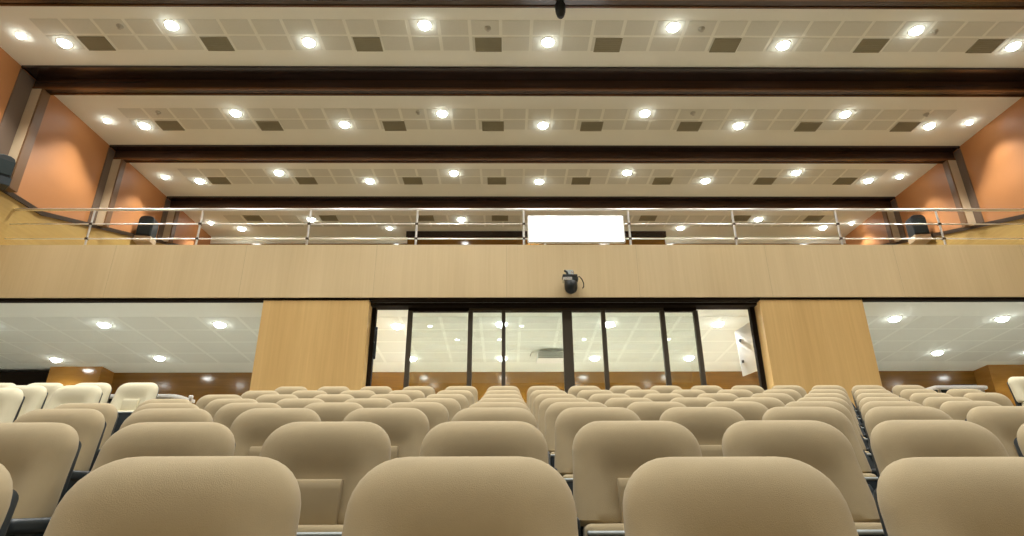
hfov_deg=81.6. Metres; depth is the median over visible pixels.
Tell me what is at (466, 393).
seat
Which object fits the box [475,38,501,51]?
ceiling vent
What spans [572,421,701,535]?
seat
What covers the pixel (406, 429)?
seat
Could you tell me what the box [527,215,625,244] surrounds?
light panel
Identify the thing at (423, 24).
recessed light
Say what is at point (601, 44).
ceiling vent
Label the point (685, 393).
seat
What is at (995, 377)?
pier
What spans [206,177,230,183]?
ceiling vent
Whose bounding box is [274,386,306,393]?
seat
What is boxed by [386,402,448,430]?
seat
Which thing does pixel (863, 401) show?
seat
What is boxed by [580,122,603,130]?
ceiling vent
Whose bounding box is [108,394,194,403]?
side table
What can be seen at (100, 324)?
recessed light
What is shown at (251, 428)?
seat
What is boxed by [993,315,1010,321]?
recessed light
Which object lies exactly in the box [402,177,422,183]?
ceiling vent
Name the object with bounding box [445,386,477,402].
seat
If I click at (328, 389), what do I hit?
seat
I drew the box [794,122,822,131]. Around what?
ceiling vent
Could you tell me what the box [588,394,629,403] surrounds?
seat
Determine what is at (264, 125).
ceiling vent
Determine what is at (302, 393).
seat
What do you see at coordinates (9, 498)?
seat
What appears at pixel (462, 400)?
seat
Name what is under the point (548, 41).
recessed light
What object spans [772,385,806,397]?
seat
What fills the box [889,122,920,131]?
ceiling vent
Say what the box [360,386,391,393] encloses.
seat
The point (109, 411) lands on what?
seat
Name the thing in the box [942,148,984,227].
pilaster
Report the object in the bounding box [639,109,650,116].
recessed light
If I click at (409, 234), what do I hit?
booth
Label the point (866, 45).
ceiling vent
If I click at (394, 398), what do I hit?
seat
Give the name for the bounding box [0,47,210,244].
wall
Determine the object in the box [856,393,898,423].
seat
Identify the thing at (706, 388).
seat
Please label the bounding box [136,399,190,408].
seat
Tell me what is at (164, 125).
ceiling vent
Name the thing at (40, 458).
seat
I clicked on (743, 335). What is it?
board
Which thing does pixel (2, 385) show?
seat
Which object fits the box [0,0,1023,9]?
ceiling beam
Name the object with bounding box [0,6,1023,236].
ceiling
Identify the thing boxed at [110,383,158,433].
seat
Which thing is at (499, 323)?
recessed light
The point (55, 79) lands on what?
ceiling beam
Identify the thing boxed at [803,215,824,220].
ceiling vent
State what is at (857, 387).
seat
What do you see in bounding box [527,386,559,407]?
seat
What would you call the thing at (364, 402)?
seat
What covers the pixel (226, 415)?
seat
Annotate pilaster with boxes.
[0,68,50,191]
[87,147,125,227]
[157,198,179,242]
[882,199,905,242]
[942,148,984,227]
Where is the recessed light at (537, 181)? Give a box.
[534,179,543,183]
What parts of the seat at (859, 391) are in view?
backrest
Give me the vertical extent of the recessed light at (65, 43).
0.082 m
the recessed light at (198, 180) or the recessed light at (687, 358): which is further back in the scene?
the recessed light at (198, 180)
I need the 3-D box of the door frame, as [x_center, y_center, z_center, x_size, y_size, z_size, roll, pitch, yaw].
[0.969,1.999,10.576,7.170,2.870,0.280,0,-22,-1]
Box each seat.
[0,383,14,387]
[0,388,24,422]
[0,422,81,535]
[0,463,18,535]
[6,385,47,417]
[14,409,106,493]
[29,383,62,408]
[43,456,300,535]
[45,385,102,408]
[54,403,118,462]
[76,383,111,402]
[91,422,235,471]
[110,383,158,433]
[119,408,212,429]
[131,403,198,414]
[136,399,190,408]
[196,395,241,409]
[204,399,257,417]
[213,403,280,428]
[230,408,320,455]
[241,391,278,399]
[255,394,297,402]
[259,421,390,535]
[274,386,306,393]
[275,398,323,407]
[292,390,326,397]
[304,402,362,421]
[314,394,353,401]
[318,386,348,393]
[340,390,375,397]
[342,456,578,535]
[343,408,429,459]
[345,398,391,407]
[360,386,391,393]
[370,394,411,403]
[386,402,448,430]
[389,390,424,400]
[403,386,434,397]
[411,398,460,421]
[419,421,579,530]
[426,394,468,409]
[437,390,473,407]
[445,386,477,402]
[452,407,556,469]
[469,402,530,411]
[478,398,526,405]
[480,394,523,400]
[484,390,521,396]
[486,386,519,392]
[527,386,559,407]
[529,390,566,413]
[533,394,575,424]
[538,398,588,437]
[545,402,606,467]
[554,407,640,535]
[568,386,600,396]
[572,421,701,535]
[576,390,613,399]
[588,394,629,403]
[604,398,652,407]
[609,386,641,393]
[623,457,858,535]
[624,390,658,397]
[627,402,685,420]
[643,393,682,401]
[650,386,681,392]
[659,407,744,456]
[670,397,716,406]
[671,390,705,396]
[690,385,722,392]
[697,393,737,400]
[706,401,768,420]
[717,389,752,397]
[722,420,884,535]
[731,385,764,393]
[734,397,784,408]
[751,393,794,404]
[762,407,877,489]
[763,389,801,400]
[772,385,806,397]
[784,401,873,463]
[797,397,868,444]
[804,393,865,433]
[808,389,861,422]
[812,385,858,414]
[851,385,885,407]
[854,389,890,413]
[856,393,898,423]
[858,397,908,428]
[860,401,921,438]
[863,406,952,440]
[868,420,1009,478]
[874,457,1023,535]
[892,385,924,395]
[899,389,937,399]
[909,393,952,404]
[922,397,971,409]
[940,401,1000,420]
[946,389,983,396]
[963,393,1013,405]
[965,406,1023,456]
[1007,377,1023,405]
[1014,424,1023,456]
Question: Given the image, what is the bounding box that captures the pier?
[973,365,1023,405]
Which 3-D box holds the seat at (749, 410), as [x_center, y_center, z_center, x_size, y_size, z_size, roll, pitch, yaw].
[1.666,1.378,4.077,0.580,0.947,0.437,0,-22,-1]
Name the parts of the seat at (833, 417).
panel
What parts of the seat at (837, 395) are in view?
backrest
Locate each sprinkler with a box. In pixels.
[116,24,123,29]
[484,26,490,31]
[698,26,704,31]
[931,29,938,34]
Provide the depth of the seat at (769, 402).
5.30 m
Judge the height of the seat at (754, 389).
0.947 m
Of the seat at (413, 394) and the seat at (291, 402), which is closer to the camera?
the seat at (291, 402)
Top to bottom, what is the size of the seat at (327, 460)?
0.947 m
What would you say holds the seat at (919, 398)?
on the floor
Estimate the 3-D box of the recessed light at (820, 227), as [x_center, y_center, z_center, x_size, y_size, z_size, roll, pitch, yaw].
[9.828,-1.255,18.741,0.281,0.082,0.281,0,-22,-1]
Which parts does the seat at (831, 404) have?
panel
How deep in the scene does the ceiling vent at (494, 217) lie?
18.03 m
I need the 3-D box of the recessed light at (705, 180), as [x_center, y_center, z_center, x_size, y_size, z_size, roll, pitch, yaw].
[5.212,-2.327,15.984,0.281,0.082,0.281,0,-22,-1]
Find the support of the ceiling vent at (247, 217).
in the ceiling at (258, 36)
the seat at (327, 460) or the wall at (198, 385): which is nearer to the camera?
the seat at (327, 460)
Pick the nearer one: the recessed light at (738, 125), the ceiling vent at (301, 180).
the recessed light at (738, 125)
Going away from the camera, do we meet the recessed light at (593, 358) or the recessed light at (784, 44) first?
the recessed light at (784, 44)
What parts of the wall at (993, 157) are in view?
cap rail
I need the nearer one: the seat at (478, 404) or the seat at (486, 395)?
the seat at (478, 404)
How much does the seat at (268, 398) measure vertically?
0.947 m
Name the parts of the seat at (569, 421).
backrest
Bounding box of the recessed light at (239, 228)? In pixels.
[237,227,246,230]
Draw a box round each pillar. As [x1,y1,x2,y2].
[249,299,371,390]
[754,298,881,406]
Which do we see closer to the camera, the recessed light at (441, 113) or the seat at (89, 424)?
the seat at (89, 424)
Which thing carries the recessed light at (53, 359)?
in the ceiling at (185, 334)
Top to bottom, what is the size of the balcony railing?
0.813 m
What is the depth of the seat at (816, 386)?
8.38 m
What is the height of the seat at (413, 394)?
0.947 m
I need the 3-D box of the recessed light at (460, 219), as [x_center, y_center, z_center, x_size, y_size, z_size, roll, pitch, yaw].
[-1.547,-1.462,18.098,0.281,0.082,0.281,0,-22,-1]
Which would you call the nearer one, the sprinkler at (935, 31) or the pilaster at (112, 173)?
the sprinkler at (935, 31)
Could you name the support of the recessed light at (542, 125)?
in the ceiling at (258, 36)
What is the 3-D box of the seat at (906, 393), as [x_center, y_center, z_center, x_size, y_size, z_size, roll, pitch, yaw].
[5.113,1.914,7.154,0.580,0.947,0.437,0,-22,-1]
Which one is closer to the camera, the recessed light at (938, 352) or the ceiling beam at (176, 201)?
the recessed light at (938, 352)
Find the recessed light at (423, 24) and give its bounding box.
[417,19,431,30]
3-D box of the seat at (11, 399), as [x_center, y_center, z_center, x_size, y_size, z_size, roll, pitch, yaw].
[-4.525,1.504,4.977,0.580,1.035,0.437,0,-22,-1]
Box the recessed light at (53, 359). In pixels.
[49,357,62,362]
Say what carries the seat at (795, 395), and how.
on the floor
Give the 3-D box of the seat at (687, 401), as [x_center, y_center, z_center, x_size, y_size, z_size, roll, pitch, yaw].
[1.667,1.569,5.087,0.580,0.947,0.437,0,-22,-1]
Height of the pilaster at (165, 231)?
1.299 m
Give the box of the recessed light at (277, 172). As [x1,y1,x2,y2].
[273,170,284,175]
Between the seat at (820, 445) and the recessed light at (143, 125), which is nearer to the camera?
the seat at (820, 445)
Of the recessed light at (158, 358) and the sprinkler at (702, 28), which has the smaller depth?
the sprinkler at (702, 28)
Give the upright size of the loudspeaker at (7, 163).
0.580 m
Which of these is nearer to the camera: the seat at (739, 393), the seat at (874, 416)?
the seat at (874, 416)
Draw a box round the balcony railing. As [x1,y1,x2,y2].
[5,208,1023,244]
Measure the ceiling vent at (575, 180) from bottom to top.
0.023 m
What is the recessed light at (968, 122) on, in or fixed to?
in the ceiling at (258, 36)
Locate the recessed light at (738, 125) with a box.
[732,122,744,128]
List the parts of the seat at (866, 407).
backrest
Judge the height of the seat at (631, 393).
0.947 m
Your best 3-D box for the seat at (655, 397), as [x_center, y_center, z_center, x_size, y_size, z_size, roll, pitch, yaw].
[1.657,1.748,6.103,0.580,0.947,0.437,0,-22,-1]
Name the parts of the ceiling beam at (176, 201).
moulding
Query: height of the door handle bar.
0.600 m
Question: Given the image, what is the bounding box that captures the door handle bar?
[372,327,377,358]
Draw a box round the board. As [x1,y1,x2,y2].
[735,322,756,375]
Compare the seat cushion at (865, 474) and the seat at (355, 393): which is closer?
the seat cushion at (865, 474)
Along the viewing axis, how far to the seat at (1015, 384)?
8.24 m
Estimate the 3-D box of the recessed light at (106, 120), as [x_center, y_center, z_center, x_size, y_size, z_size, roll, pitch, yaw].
[-9.125,-3.306,13.361,0.183,0.082,0.183,0,-22,-1]
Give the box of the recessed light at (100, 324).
[96,322,112,327]
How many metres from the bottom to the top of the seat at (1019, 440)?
0.947 m
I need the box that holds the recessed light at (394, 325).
[390,323,403,328]
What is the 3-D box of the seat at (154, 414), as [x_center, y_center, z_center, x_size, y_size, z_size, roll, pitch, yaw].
[-1.860,1.183,3.036,0.580,0.947,0.437,0,-22,-1]
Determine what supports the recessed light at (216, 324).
in the ceiling at (185, 334)
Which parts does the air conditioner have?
casing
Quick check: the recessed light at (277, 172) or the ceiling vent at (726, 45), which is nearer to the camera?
the ceiling vent at (726, 45)
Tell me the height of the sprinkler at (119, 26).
0.072 m
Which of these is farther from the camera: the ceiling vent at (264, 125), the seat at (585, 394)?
the ceiling vent at (264, 125)
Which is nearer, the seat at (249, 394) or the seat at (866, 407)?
the seat at (866, 407)
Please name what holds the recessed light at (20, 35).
in the ceiling at (258, 36)
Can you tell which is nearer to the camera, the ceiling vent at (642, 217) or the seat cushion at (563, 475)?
the seat cushion at (563, 475)
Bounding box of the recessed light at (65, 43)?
[56,38,73,47]
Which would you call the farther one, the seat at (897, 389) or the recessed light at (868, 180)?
the recessed light at (868, 180)
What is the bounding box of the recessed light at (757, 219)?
[754,217,762,221]
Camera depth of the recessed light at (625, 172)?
15.51 m
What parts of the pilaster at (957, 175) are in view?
panel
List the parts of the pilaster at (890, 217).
panel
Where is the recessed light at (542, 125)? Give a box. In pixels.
[537,122,548,128]
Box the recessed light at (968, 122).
[964,120,973,124]
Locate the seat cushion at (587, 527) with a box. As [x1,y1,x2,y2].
[583,523,623,535]
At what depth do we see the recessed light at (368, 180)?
15.86 m
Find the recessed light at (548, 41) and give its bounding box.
[541,36,554,46]
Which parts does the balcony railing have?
post, post, post, post, rail, rail, rail, post, post, post, post, post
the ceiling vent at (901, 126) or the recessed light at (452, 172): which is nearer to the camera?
the ceiling vent at (901, 126)
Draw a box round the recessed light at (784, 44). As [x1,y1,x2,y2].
[775,40,790,49]
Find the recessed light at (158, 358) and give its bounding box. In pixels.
[153,356,166,360]
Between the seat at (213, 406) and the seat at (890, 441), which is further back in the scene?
the seat at (213, 406)
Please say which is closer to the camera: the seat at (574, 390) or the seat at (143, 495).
the seat at (143, 495)
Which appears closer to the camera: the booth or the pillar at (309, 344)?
the pillar at (309, 344)
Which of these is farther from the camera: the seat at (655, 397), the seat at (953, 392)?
the seat at (953, 392)
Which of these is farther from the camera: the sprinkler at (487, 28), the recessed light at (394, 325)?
the recessed light at (394, 325)
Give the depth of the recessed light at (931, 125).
13.63 m
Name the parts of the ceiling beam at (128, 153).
moulding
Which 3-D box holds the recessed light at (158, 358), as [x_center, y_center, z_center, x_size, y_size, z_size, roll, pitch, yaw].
[-8.114,2.086,13.655,0.279,0.095,0.279,-2,-22,5]
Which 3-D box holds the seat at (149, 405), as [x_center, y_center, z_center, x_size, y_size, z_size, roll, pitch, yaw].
[-2.456,1.380,4.039,0.580,0.947,0.437,0,-22,-1]
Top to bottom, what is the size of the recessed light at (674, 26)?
0.082 m
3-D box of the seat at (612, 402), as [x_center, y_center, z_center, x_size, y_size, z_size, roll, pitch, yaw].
[1.089,1.570,5.082,0.580,0.947,0.437,0,-22,-1]
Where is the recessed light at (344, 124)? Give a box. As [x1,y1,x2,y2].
[338,121,350,127]
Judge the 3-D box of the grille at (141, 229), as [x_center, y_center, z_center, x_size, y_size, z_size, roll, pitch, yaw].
[-9.426,-1.060,15.217,0.320,0.430,0.012,3,-22,-9]
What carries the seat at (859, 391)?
on the floor
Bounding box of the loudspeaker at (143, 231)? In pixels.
[133,216,158,244]
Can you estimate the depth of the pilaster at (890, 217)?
16.77 m
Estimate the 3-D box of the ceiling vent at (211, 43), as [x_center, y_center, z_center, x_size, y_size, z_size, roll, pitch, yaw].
[-5.545,-4.219,11.162,0.500,0.023,0.360,0,-22,-1]
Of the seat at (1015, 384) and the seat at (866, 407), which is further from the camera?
the seat at (1015, 384)
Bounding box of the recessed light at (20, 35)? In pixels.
[14,31,26,38]
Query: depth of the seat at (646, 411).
4.26 m
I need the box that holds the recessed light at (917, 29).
[907,25,924,35]
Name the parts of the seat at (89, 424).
panel, armrest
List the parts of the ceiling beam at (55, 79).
moulding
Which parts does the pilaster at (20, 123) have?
panel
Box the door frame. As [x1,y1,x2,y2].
[366,302,767,393]
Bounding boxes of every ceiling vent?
[77,36,115,50]
[155,121,184,130]
[200,37,234,50]
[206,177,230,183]
[242,215,263,220]
[256,121,283,130]
[295,177,317,183]
[319,215,338,220]
[353,37,382,51]
[382,121,406,130]
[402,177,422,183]
[418,215,433,220]
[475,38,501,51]
[482,121,503,130]
[487,177,505,184]
[492,215,507,220]
[571,177,590,184]
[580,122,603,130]
[593,38,622,51]
[639,215,656,220]
[652,177,672,184]
[677,122,702,130]
[709,38,741,52]
[731,215,750,220]
[753,178,776,184]
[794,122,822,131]
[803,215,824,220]
[832,178,856,184]
[853,39,889,52]
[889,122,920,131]
[965,39,1005,52]
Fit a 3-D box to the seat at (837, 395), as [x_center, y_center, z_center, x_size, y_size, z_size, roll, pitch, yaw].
[3.390,1.747,6.119,0.580,0.947,0.437,0,-22,-1]
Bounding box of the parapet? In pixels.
[0,245,1023,302]
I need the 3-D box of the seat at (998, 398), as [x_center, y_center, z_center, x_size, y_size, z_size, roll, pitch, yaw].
[5.122,1.746,6.135,0.580,0.947,0.437,0,-22,-1]
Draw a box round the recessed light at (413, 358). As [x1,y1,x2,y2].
[410,356,417,360]
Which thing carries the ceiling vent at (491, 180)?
in the ceiling at (258, 36)
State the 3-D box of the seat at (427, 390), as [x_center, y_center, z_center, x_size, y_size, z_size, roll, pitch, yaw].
[-1.288,2.074,8.131,0.580,0.947,0.437,0,-22,-1]
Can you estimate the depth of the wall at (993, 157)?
13.77 m
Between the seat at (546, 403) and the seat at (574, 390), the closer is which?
the seat at (546, 403)
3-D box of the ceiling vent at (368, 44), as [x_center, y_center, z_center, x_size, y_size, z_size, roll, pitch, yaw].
[-2.715,-4.221,11.188,0.500,0.023,0.360,0,-22,-1]
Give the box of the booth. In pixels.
[406,231,665,244]
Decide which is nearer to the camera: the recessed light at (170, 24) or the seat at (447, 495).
the seat at (447, 495)
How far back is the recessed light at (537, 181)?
15.93 m
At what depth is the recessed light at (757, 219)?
18.11 m
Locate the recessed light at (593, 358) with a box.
[589,356,600,360]
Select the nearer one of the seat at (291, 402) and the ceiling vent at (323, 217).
the seat at (291, 402)
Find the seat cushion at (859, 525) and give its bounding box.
[854,522,882,529]
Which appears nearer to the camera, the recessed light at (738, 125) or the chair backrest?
the recessed light at (738, 125)
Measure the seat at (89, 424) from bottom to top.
0.947 m
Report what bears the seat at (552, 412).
on the floor
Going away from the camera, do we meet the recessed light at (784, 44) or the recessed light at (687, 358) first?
the recessed light at (784, 44)
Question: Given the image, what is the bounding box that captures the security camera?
[562,270,583,293]
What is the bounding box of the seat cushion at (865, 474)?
[863,473,875,476]
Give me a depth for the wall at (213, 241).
19.25 m
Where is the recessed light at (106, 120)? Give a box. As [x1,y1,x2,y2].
[103,118,111,122]
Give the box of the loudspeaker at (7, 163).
[0,154,15,189]
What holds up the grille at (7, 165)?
attached to the loudspeaker at (7, 163)
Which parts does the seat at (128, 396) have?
backrest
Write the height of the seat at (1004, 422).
0.947 m
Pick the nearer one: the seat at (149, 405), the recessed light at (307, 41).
the seat at (149, 405)
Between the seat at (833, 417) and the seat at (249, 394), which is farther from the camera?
the seat at (249, 394)
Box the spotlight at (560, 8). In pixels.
[555,0,565,18]
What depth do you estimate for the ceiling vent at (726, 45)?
11.25 m
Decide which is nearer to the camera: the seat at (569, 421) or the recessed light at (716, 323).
the seat at (569, 421)
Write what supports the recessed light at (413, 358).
in the ceiling at (185, 334)
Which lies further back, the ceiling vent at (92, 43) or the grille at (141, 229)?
the grille at (141, 229)
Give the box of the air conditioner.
[530,349,574,362]
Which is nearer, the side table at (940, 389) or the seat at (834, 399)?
the seat at (834, 399)
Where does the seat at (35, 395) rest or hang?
on the floor
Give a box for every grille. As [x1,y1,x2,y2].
[0,158,14,175]
[136,219,152,234]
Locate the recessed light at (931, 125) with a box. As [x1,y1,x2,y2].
[922,122,935,129]
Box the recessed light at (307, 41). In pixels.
[301,37,315,46]
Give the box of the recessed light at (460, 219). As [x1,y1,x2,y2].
[457,217,465,221]
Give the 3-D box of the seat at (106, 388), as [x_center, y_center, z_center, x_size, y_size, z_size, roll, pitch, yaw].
[-5.119,1.851,7.007,0.580,1.035,0.437,0,-22,-1]
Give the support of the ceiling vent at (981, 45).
in the ceiling at (258, 36)
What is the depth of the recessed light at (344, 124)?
13.49 m
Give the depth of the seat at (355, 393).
7.29 m
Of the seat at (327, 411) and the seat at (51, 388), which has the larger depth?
the seat at (51, 388)
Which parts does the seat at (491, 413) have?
backrest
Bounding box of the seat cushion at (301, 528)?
[297,525,342,531]
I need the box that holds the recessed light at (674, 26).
[665,21,680,32]
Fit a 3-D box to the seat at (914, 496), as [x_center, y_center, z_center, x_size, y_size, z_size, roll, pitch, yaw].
[1.110,0.844,1.121,0.580,0.947,0.437,0,-22,-1]
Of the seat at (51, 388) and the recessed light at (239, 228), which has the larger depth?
the recessed light at (239, 228)
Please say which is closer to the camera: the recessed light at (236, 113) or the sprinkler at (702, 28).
the sprinkler at (702, 28)
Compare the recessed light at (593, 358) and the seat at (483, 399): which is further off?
the recessed light at (593, 358)
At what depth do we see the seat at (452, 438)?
2.22 m
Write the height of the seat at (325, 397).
0.947 m
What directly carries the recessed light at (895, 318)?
in the ceiling at (185, 334)
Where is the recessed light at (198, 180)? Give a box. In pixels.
[194,178,204,183]
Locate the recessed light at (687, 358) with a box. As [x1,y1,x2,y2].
[683,356,694,360]
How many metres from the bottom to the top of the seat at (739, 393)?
0.947 m
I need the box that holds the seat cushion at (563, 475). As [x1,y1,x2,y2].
[562,474,572,477]
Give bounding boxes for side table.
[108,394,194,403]
[925,385,987,392]
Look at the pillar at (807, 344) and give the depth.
10.59 m
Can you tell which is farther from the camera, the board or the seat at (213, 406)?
the board
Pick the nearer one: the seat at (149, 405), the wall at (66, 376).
the seat at (149, 405)
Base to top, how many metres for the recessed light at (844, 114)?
0.082 m
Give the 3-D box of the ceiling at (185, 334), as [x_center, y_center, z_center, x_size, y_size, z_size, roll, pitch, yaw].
[0.621,2.259,14.169,36.660,0.720,7.400,0,-22,-1]
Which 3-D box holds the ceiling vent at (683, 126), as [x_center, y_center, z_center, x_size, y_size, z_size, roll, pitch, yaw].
[4.093,-3.264,13.677,0.500,0.023,0.360,0,-22,-1]
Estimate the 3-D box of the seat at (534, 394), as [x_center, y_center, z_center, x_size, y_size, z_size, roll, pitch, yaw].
[0.493,1.917,7.112,0.580,0.947,0.437,0,-22,-1]
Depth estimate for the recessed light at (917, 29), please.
10.86 m
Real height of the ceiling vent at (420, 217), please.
0.023 m
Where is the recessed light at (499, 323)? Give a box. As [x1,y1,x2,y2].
[495,321,508,327]
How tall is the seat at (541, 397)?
0.947 m
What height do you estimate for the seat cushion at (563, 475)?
0.351 m
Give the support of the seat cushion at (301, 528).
on the seat at (327, 460)
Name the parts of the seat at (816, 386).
backrest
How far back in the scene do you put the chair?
15.44 m
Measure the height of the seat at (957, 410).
0.947 m
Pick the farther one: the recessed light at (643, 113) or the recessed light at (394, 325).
the recessed light at (643, 113)
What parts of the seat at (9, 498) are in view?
backrest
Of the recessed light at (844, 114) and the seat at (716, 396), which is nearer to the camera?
the seat at (716, 396)
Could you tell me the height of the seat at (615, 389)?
0.947 m
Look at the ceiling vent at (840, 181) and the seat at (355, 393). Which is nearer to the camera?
the seat at (355, 393)
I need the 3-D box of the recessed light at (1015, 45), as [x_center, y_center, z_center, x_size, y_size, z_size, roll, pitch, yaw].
[9.555,-4.204,11.291,0.281,0.082,0.281,0,-22,-1]
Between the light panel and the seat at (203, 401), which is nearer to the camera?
the seat at (203, 401)
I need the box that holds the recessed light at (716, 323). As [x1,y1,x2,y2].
[711,321,724,326]
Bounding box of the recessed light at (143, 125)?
[138,122,150,128]
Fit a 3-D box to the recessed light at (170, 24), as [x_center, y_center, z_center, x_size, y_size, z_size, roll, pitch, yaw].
[-6.151,-4.368,10.710,0.281,0.082,0.281,0,-22,-1]
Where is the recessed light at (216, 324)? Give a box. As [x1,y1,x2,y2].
[212,322,226,327]
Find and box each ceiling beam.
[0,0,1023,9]
[21,65,1023,96]
[109,145,959,163]
[167,196,894,207]
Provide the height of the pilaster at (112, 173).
2.044 m
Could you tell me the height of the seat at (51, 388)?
1.035 m
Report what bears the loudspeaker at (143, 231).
attached to the wall at (65, 164)
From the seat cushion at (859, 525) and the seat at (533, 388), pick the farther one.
the seat at (533, 388)
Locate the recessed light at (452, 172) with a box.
[449,170,458,175]
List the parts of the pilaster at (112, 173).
panel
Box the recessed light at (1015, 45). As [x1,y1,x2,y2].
[1004,41,1021,50]
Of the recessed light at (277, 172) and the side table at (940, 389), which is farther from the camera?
the recessed light at (277, 172)
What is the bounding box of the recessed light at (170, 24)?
[163,19,179,30]
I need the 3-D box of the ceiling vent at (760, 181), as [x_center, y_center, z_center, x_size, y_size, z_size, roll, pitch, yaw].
[6.832,-2.348,16.018,0.500,0.023,0.360,0,-22,-1]
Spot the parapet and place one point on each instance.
(28, 273)
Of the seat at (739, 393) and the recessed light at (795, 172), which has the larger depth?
the recessed light at (795, 172)
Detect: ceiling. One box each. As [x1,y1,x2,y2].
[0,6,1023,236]
[0,302,1023,372]
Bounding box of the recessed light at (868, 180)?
[862,178,873,182]
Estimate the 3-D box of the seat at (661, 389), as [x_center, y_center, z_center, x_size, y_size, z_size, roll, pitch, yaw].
[2.216,2.072,8.163,0.580,0.947,0.437,0,-22,-1]
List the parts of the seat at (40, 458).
panel, armrest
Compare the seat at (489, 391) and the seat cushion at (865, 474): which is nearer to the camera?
the seat cushion at (865, 474)
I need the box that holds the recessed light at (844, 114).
[838,110,851,117]
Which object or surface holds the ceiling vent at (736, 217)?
in the ceiling at (258, 36)
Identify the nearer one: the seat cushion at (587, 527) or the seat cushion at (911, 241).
the seat cushion at (587, 527)
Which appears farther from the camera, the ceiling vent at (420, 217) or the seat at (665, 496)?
the ceiling vent at (420, 217)
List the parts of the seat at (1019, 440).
backrest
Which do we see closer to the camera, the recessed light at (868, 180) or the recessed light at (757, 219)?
the recessed light at (868, 180)
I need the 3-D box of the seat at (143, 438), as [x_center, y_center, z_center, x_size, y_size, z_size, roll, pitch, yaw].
[-1.268,0.997,2.029,0.580,0.947,0.437,0,-22,-1]
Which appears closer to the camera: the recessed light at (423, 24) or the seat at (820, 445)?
the seat at (820, 445)
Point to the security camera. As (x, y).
(570, 280)
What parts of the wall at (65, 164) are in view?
cap rail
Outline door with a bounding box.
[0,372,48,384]
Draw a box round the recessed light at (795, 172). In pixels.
[790,170,801,175]
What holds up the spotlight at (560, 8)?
hanging from the ceiling beam at (666, 4)
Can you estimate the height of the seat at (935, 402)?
0.947 m
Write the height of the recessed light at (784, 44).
0.082 m
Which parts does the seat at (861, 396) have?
backrest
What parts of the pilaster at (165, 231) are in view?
panel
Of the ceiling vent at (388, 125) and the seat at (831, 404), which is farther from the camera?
the ceiling vent at (388, 125)
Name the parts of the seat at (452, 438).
backrest, armrest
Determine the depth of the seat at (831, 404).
4.28 m
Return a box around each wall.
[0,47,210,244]
[46,367,113,385]
[111,371,976,404]
[209,237,846,244]
[845,97,1023,244]
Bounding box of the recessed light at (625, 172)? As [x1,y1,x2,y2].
[622,170,631,175]
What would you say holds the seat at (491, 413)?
on the floor
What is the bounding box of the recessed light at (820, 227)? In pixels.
[818,226,827,229]
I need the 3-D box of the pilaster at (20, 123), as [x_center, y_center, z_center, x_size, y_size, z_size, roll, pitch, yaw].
[-9.562,-2.640,11.512,0.250,2.540,0.620,0,-22,-1]
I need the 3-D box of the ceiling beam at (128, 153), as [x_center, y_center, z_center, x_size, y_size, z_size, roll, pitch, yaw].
[0.615,-2.780,14.520,20.620,0.262,0.400,0,-22,-1]
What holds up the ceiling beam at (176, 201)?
attached to the ceiling at (258, 36)
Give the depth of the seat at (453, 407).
5.27 m
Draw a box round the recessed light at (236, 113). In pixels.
[229,109,241,116]
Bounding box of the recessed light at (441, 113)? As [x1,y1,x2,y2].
[436,109,447,116]
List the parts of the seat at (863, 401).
backrest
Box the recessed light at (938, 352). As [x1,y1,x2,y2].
[930,350,943,355]
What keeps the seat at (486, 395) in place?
on the floor
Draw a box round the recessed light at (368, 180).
[365,178,374,183]
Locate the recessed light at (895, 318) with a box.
[886,315,902,321]
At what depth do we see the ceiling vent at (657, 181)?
16.00 m
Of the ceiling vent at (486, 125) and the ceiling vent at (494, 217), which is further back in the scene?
the ceiling vent at (494, 217)
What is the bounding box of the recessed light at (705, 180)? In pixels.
[700,178,709,183]
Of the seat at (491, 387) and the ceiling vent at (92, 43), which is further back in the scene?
the ceiling vent at (92, 43)
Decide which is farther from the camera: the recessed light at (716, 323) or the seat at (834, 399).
the recessed light at (716, 323)
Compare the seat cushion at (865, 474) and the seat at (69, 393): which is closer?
the seat cushion at (865, 474)
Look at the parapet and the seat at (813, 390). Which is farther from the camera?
the parapet
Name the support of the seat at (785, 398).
on the floor
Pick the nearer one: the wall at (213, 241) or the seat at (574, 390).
the seat at (574, 390)
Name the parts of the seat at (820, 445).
panel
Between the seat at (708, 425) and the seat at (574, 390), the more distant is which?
the seat at (574, 390)
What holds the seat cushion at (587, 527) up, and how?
on the seat at (605, 454)
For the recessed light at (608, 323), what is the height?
0.095 m
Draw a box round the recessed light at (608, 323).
[606,321,615,327]

